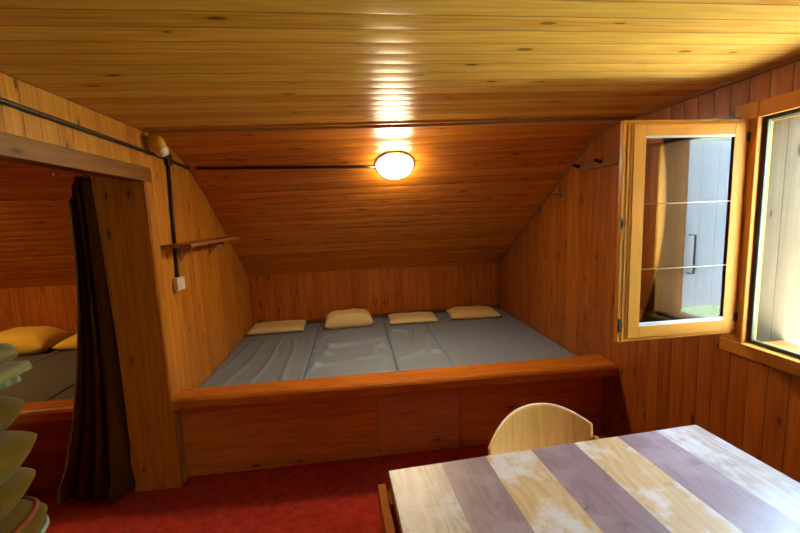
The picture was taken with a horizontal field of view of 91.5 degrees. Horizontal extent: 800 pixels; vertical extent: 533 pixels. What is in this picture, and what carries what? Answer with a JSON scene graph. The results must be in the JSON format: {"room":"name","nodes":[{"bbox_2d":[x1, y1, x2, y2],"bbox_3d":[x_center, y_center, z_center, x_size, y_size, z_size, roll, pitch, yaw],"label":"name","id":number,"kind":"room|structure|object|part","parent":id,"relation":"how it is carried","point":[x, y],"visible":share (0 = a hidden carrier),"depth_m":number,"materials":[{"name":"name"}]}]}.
{"room":"cabin bedroom","nodes":[
{"label":"cabin bedroom","id":0,"kind":"room"},
{"bbox_2d":[0,73,252,410],"bbox_3d":[-1.540,0.401,1.778,0.270,2.262,5.355,-3,7,-6],"label":"wall","id":1,"kind":"structure","parent":0,"point":[209,318],"depth_m":2.74,"materials":[{"name":"brown wood"}]},
{"bbox_2d":[53,173,89,177],"bbox_3d":[-1.857,-0.517,2.197,0.174,0.040,0.040,-3,7,-6],"label":"curtain rod","id":2,"kind":"object","parent":1,"relation":"attached to","point":[54,174],"visible":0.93,"depth_m":2.19,"materials":[{"name":"brown wood"}]},
{"bbox_3d":[-1.861,-0.517,2.197,0.166,0.028,0.031,-3,7,-6],"label":"rod","id":3,"kind":"part","parent":2,"relation":"part of","materials":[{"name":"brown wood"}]},
{"bbox_2d":[0,131,180,491],"bbox_3d":[-1.530,0.507,1.808,0.292,2.044,1.385,-3,7,-6],"label":"door frame","id":4,"kind":"structure","parent":1,"relation":"in","point":[126,211],"depth_m":2.37,"materials":[{"name":"brown wood"}]},
{"bbox_2d":[57,176,134,504],"bbox_3d":[-1.914,0.474,2.295,0.395,1.955,0.144,-3,7,-6],"label":"curtain","id":5,"kind":"object","parent":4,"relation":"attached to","point":[98,464],"visible":1,"depth_m":2.34,"materials":[{"name":"black fabric"}]},
{"bbox_3d":[-1.486,0.127,2.425,0.009,1.424,0.085,-3,7,-6],"label":"jamb casing","id":6,"kind":"part","parent":4,"relation":"part of","materials":[{"name":"brown wood"}]},
{"bbox_2d":[0,97,189,276],"bbox_3d":[-1.385,-0.194,1.462,0.029,0.821,3.041,-3,7,-6],"label":"conduit","id":7,"kind":"object","parent":1,"relation":"attached to","point":[168,161],"visible":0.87,"depth_m":2.11,"materials":[{"name":"brown plastic"}]},
{"bbox_2d":[0,71,248,275],"bbox_3d":[-1.423,-0.146,1.714,0.003,1.168,5.334,-3,7,-6],"label":"trim","id":8,"kind":"structure","parent":1,"relation":"attached to","point":[0,71],"depth_m":1.94,"materials":[{"name":"brown wood"}]},
{"bbox_2d":[144,135,168,156],"bbox_3d":[-1.468,-0.729,2.368,0.099,0.125,0.110,1,8,25],"label":"bulb","id":9,"kind":"object","parent":1,"relation":"attached to","point":[157,144],"visible":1,"depth_m":2.34,"materials":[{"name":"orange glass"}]},
{"bbox_3d":[-1.458,-0.703,2.383,0.080,0.071,0.080,-3,7,-6],"label":"white globe","id":10,"kind":"part","parent":9,"relation":"part of"},
{"bbox_2d":[172,276,185,290],"bbox_3d":[-1.495,0.115,2.646,0.040,0.087,0.110,-3,7,-6],"label":"light switch","id":11,"kind":"object","parent":1,"relation":"attached to","point":[178,282],"visible":1,"depth_m":2.61,"materials":[{"name":"white plastic"}]},
{"bbox_2d":[160,236,239,261],"bbox_3d":[-1.491,-0.145,3.058,0.169,0.132,1.199,-3,7,-6],"label":"wall shelf","id":12,"kind":"object","parent":1,"relation":"attached to","point":[209,241],"visible":1,"depth_m":2.72,"materials":[{"name":"brown wood"}]},
{"bbox_2d":[0,262,498,334],"bbox_3d":[-1.953,0.626,4.546,6.905,1.140,0.194,-3,7,-8],"label":"wall","id":13,"kind":"structure","parent":0,"point":[305,295],"depth_m":4.61,"materials":[{"name":"brown wood"}]},
{"bbox_2d":[252,304,498,326],"bbox_3d":[-0.214,0.586,4.729,3.003,0.035,0.029,-4,7,-10],"label":"trim","id":14,"kind":"structure","parent":13,"relation":"attached to","point":[490,305],"depth_m":4.75,"materials":[{"name":"brown wood"}]},
{"bbox_2d":[23,432,606,532],"bbox_3d":[-1.640,1.534,2.184,6.900,0.080,5.900,-3,7,-6],"label":"floor","id":15,"kind":"structure","parent":0,"point":[341,496],"depth_m":2.39,"materials":[{"name":"red carpet"}]},
{"bbox_2d":[5,399,131,494],"bbox_3d":[-3.537,1.121,3.289,3.422,0.604,2.037,-3,7,-6],"label":"platform","id":16,"kind":"object","parent":15,"relation":"on","point":[51,420],"visible":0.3,"depth_m":2.50,"materials":[{"name":"brown wood"}]},
{"bbox_2d":[10,348,62,364],"bbox_3d":[-3.679,0.994,3.319,0.728,0.138,1.849,-3,7,-6],"label":"mattress","id":17,"kind":"object","parent":16,"relation":"on","point":[32,358],"visible":0.17,"depth_m":3.75,"materials":[{"name":"grey fabric"}]},
{"bbox_2d":[0,326,73,354],"bbox_3d":[-3.826,0.732,3.945,0.660,0.223,0.480,-3,7,-9],"label":"pillow","id":18,"kind":"object","parent":17,"relation":"on","point":[28,340],"visible":0.8,"depth_m":3.83,"materials":[{"name":"yellow fabric"}]},
{"bbox_2d":[0,349,76,402],"bbox_3d":[-2.950,0.955,3.401,0.728,0.137,1.849,-3,7,-6],"label":"mattress","id":19,"kind":"object","parent":16,"relation":"on","point":[48,378],"visible":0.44,"depth_m":3.15,"materials":[{"name":"grey fabric"}]},
{"bbox_2d":[52,334,76,349],"bbox_3d":[-3.124,0.733,4.069,0.660,0.134,0.420,-3,7,-4],"label":"pillow","id":20,"kind":"object","parent":19,"relation":"on","point":[70,343],"visible":0.13,"depth_m":3.87,"materials":[{"name":"yellow fabric"}]},
{"bbox_3d":[-3.436,0.979,2.326,3.422,0.082,0.151,-3,7,-6],"label":"rail","id":21,"kind":"part","parent":16,"relation":"part of","materials":[{"name":"brown wood"}]},
{"bbox_2d":[49,385,74,400],"bbox_3d":[-2.220,0.916,3.483,0.728,0.137,1.849,-3,7,-6],"label":"mattress","id":22,"kind":"object","parent":16,"relation":"on","point":[69,393],"visible":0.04,"depth_m":2.85,"materials":[{"name":"grey fabric"}]},
{"bbox_2d":[172,354,617,485],"bbox_3d":[-0.083,0.928,3.728,2.998,0.604,2.287,-3,7,-6],"label":"frame","id":23,"kind":"object","parent":15,"relation":"on","point":[243,427],"visible":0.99,"depth_m":2.71,"materials":[{"name":"brown wood"}]},
{"bbox_2d":[199,323,320,387],"bbox_3d":[-1.199,0.848,3.619,0.760,0.156,1.894,-3,7,-6],"label":"mattress","id":24,"kind":"object","parent":23,"relation":"on","point":[262,358],"visible":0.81,"depth_m":3.40,"materials":[{"name":"grey fabric"}]},
{"bbox_2d":[246,320,306,334],"bbox_3d":[-1.360,0.665,4.342,0.600,0.061,0.380,-3,7,-8],"label":"pillow","id":25,"kind":"object","parent":24,"relation":"on","point":[284,326],"visible":1,"depth_m":4.22,"materials":[{"name":"beige fabric"}]},
{"bbox_3d":[-0.801,1.130,2.690,1.296,0.517,0.029,-3,7,-6],"label":"panel","id":26,"kind":"part","parent":23,"relation":"part of","materials":[{"name":"brown wood"}]},
{"bbox_2d":[304,317,397,378],"bbox_3d":[-0.459,0.790,3.722,0.731,0.187,1.936,-3,7,-6],"label":"mattress","id":27,"kind":"object","parent":23,"relation":"on","point":[367,349],"visible":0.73,"depth_m":3.47,"materials":[{"name":"grey fabric"}]},
{"bbox_2d":[324,308,373,328],"bbox_3d":[-0.582,0.574,4.413,0.540,0.163,0.340,-3,7,-9],"label":"pillow","id":28,"kind":"object","parent":27,"relation":"on","point":[349,318],"visible":1,"depth_m":4.28,"materials":[{"name":"beige fabric"}]},
{"bbox_3d":[0.034,0.795,2.679,2.986,0.082,0.226,-3,7,-6],"label":"rail","id":29,"kind":"part","parent":23,"relation":"part of","materials":[{"name":"brown wood"}]},
{"bbox_2d":[383,317,453,370],"bbox_3d":[0.129,0.758,3.802,0.452,0.183,1.963,-3,7,-6],"label":"mattress","id":30,"kind":"object","parent":23,"relation":"on","point":[414,346],"visible":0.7,"depth_m":3.57,"materials":[{"name":"grey fabric"}]},
{"bbox_2d":[387,312,438,323],"bbox_3d":[0.141,0.586,4.531,0.560,0.052,0.380,-3,7,-5],"label":"pillow","id":31,"kind":"object","parent":30,"relation":"on","point":[412,317],"visible":1,"depth_m":4.41,"materials":[{"name":"beige fabric"}]},
{"bbox_3d":[0.137,1.079,2.796,0.586,0.517,0.027,-3,7,-6],"label":"hatch panel","id":32,"kind":"part","parent":23,"relation":"part of","materials":[{"name":"brown wood"}]},
{"bbox_2d":[424,308,575,365],"bbox_3d":[0.870,0.737,3.918,1.040,0.138,2.024,-3,7,-6],"label":"mattress","id":33,"kind":"object","parent":23,"relation":"on","point":[503,338],"visible":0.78,"depth_m":3.67,"materials":[{"name":"grey fabric"}]},
{"bbox_2d":[446,306,500,318],"bbox_3d":[0.855,0.529,4.609,0.580,0.088,0.380,-3,7,-3],"label":"pillow","id":34,"kind":"object","parent":33,"relation":"on","point":[464,312],"visible":1,"depth_m":4.47,"materials":[{"name":"beige fabric"}]},
{"bbox_3d":[0.976,1.034,2.890,1.096,0.517,0.029,-3,7,-6],"label":"panel","id":35,"kind":"part","parent":23,"relation":"part of","materials":[{"name":"brown wood"}]},
{"bbox_2d":[488,403,598,455],"bbox_3d":[0.703,1.069,1.763,0.609,0.770,0.434,-5,8,-17],"label":"chair","id":36,"kind":"object","parent":15,"relation":"on","point":[535,425],"visible":0.32,"depth_m":1.90,"materials":[{"name":"brown wood"}]},
{"bbox_2d":[378,425,799,532],"bbox_3d":[0.689,1.150,1.204,1.394,0.750,0.860,-4,7,-10],"label":"table","id":37,"kind":"object","parent":15,"relation":"on","point":[685,479],"visible":1,"depth_m":1.32,"materials":[{"name":"multicoloured wood"}]},
{"bbox_3d":[0.009,1.164,1.415,0.065,0.722,0.064,-4,7,-10],"label":"leg","id":38,"kind":"part","parent":37,"relation":"part of","materials":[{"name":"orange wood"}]},
{"bbox_3d":[-1.020,1.192,0.795,0.426,0.905,0.510,-3,7,-6],"label":"storage cabinet","id":39,"kind":"object","parent":15,"relation":"on","visible":0},
{"bbox_2d":[0,496,49,532],"bbox_3d":[-1.034,0.665,0.739,0.442,0.149,0.489,-3,7,-6],"label":"folded blanket","id":40,"kind":"object","parent":39,"relation":"on","point":[29,515],"visible":0.77,"depth_m":0.91,"materials":[{"name":"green fabric"}]},
{"bbox_2d":[0,467,35,520],"bbox_3d":[-1.041,0.550,0.723,0.426,0.081,0.483,-3,7,-6],"label":"folded blanket","id":41,"kind":"object","parent":40,"relation":"on","point":[13,489],"visible":0.82,"depth_m":0.87,"materials":[{"name":"fabric"}]},
{"bbox_2d":[0,431,36,484],"bbox_3d":[-1.041,0.462,0.714,0.438,0.095,0.486,-3,7,-6],"label":"folded blanket","id":42,"kind":"object","parent":41,"relation":"on","point":[15,446],"visible":0.98,"depth_m":0.87,"materials":[{"name":"fabric"}]},
{"bbox_2d":[0,395,25,433],"bbox_3d":[-1.050,0.370,0.703,0.430,0.088,0.488,-3,7,-6],"label":"folded blanket","id":43,"kind":"object","parent":42,"relation":"on","point":[10,407],"visible":1,"depth_m":0.88,"materials":[{"name":"green fabric"}]},
{"bbox_2d":[0,375,20,390],"bbox_3d":[-1.060,0.306,0.720,0.332,0.029,0.420,-3,7,-6],"label":"folded towel","id":44,"kind":"object","parent":43,"relation":"on","point":[16,379],"visible":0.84,"depth_m":0.92,"materials":[{"name":"green fabric"}]},
{"bbox_2d":[0,360,32,383],"bbox_3d":[-1.040,0.276,0.724,0.340,0.029,0.420,-3,7,-6],"label":"folded towel","id":45,"kind":"object","parent":44,"relation":"on","point":[10,369],"visible":1,"depth_m":0.91,"materials":[{"name":"green fabric"}]},
{"bbox_2d":[0,343,17,364],"bbox_3d":[-1.057,0.237,0.712,0.331,0.050,0.420,-3,7,-6],"label":"folded towel","id":46,"kind":"object","parent":45,"relation":"on","point":[8,351],"visible":1,"depth_m":0.92,"materials":[{"name":"green fabric"}]},
{"bbox_2d":[0,0,799,288],"bbox_3d":[-1.671,-0.154,1.737,6.920,1.260,5.641,-3,7,-6],"label":"ceiling","id":47,"kind":"structure","parent":0,"point":[469,192],"depth_m":1.78,"materials":[{"name":"brown wood"}]},
{"bbox_2d":[195,165,374,169],"bbox_3d":[-0.864,-0.756,2.983,1.346,0.045,0.021,-3,7,-4],"label":"conduit","id":48,"kind":"object","parent":47,"relation":"attached to","point":[356,166],"visible":1,"depth_m":2.98,"materials":[{"name":"brown plastic"}]},
{"bbox_2d":[148,117,627,135],"bbox_3d":[-0.035,-0.859,2.410,2.955,0.039,0.026,-3,7,-3],"label":"trim","id":49,"kind":"structure","parent":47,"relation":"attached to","point":[621,118],"depth_m":2.40,"materials":[{"name":"brown wood"}]},
{"bbox_2d":[375,151,414,178],"bbox_3d":[-0.041,-0.781,3.032,0.307,0.186,0.274,-5,8,-22],"label":"ceiling lamp","id":50,"kind":"object","parent":47,"relation":"attached to","point":[393,164],"visible":1,"depth_m":2.95,"materials":[{"name":"glass"}]},
{"bbox_2d":[499,61,799,482],"bbox_3d":[1.658,0.215,2.240,0.200,2.262,5.560,-3,7,-6],"label":"wall","id":51,"kind":"structure","parent":0,"point":[558,278],"depth_m":2.54,"materials":[{"name":"brown wood"}]},
{"bbox_2d":[548,188,562,197],"bbox_3d":[1.338,-0.643,3.468,0.067,0.087,0.314,-3,7,-6],"label":"coat hook","id":52,"kind":"object","parent":51,"relation":"attached to","point":[561,193],"visible":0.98,"depth_m":3.33,"materials":[{"name":"metal"}]},
{"bbox_2d":[572,152,619,171],"bbox_3d":[1.411,-0.736,2.732,0.078,0.070,0.660,-3,7,-6],"label":"board","id":53,"kind":"object","parent":51,"relation":"attached to","point":[612,159],"visible":0.65,"depth_m":2.77,"materials":[{"name":"brown wood"}]},
{"bbox_2d":[498,55,799,263],"bbox_3d":[1.535,-0.294,2.137,0.012,1.216,5.510,-3,7,-6],"label":"trim","id":54,"kind":"structure","parent":51,"relation":"attached to","point":[796,58],"depth_m":2.13,"materials":[{"name":"brown wood"}]},
{"bbox_2d":[614,89,799,376],"bbox_3d":[1.451,-0.066,1.147,0.821,1.145,1.393,-3,7,-6],"label":"window","id":55,"kind":"structure","parent":51,"relation":"in","point":[780,155],"depth_m":1.75,"materials":[{"name":"brown wood"}]},
{"bbox_3d":[0.995,0.268,1.765,0.012,0.060,0.012,-3,7,-7],"label":"latch plate","id":56,"kind":"part","parent":55,"relation":"part of","materials":[{"name":"black metal"}]},
{"bbox_3d":[0.977,-0.188,1.705,0.010,0.040,0.014,-3,7,-7],"label":"latch plate","id":57,"kind":"part","parent":55,"relation":"part of","materials":[{"name":"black metal"}]},
{"bbox_3d":[1.276,-0.157,1.754,0.618,0.983,0.045,-3,7,-7],"label":"casement sash","id":58,"kind":"part","parent":55,"relation":"part of","materials":[{"name":"brown wood"}]},
{"bbox_3d":[1.283,-0.157,1.758,0.437,0.849,0.005,-3,7,-7],"label":"pane","id":59,"kind":"part","parent":55,"relation":"part of","materials":[{"name":"clear glass"}]},
{"bbox_3d":[1.401,-0.649,1.711,0.200,0.005,0.018,-3,7,-7],"label":"stay arm","id":60,"kind":"part","parent":55,"relation":"part of","materials":[{"name":"silver metal"}]},
{"bbox_3d":[1.719,0.458,1.244,0.128,0.061,1.393,-3,7,-6],"label":"sill","id":61,"kind":"part","parent":55,"relation":"part of","materials":[{"name":"brown wood"}]},
{"bbox_3d":[1.685,-0.077,1.172,0.045,1.017,1.200,-3,7,-6],"label":"frame","id":62,"kind":"part","parent":55,"relation":"part of","materials":[{"name":"brown wood"}]},
{"bbox_2d":[784,171,799,340],"bbox_3d":[1.892,-0.172,1.849,0.208,1.070,0.036,-3,7,-6],"label":"wooden shutter","id":63,"kind":"object","parent":55,"relation":"attached to","point":[792,329],"visible":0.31,"depth_m":1.87,"materials":[{"name":"paint"}]},
{"label":"outside","id":64,"kind":"structure","parent":0,"visible":0},
{"bbox_2d":[788,339,799,343],"bbox_3d":[30.743,-14.693,4.378,45.000,35.076,140.000,-3,7,-6],"label":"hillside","id":65,"kind":"structure","parent":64,"point":[793,341],"depth_m":10.38,"materials":[{"name":"white"}]}
]}

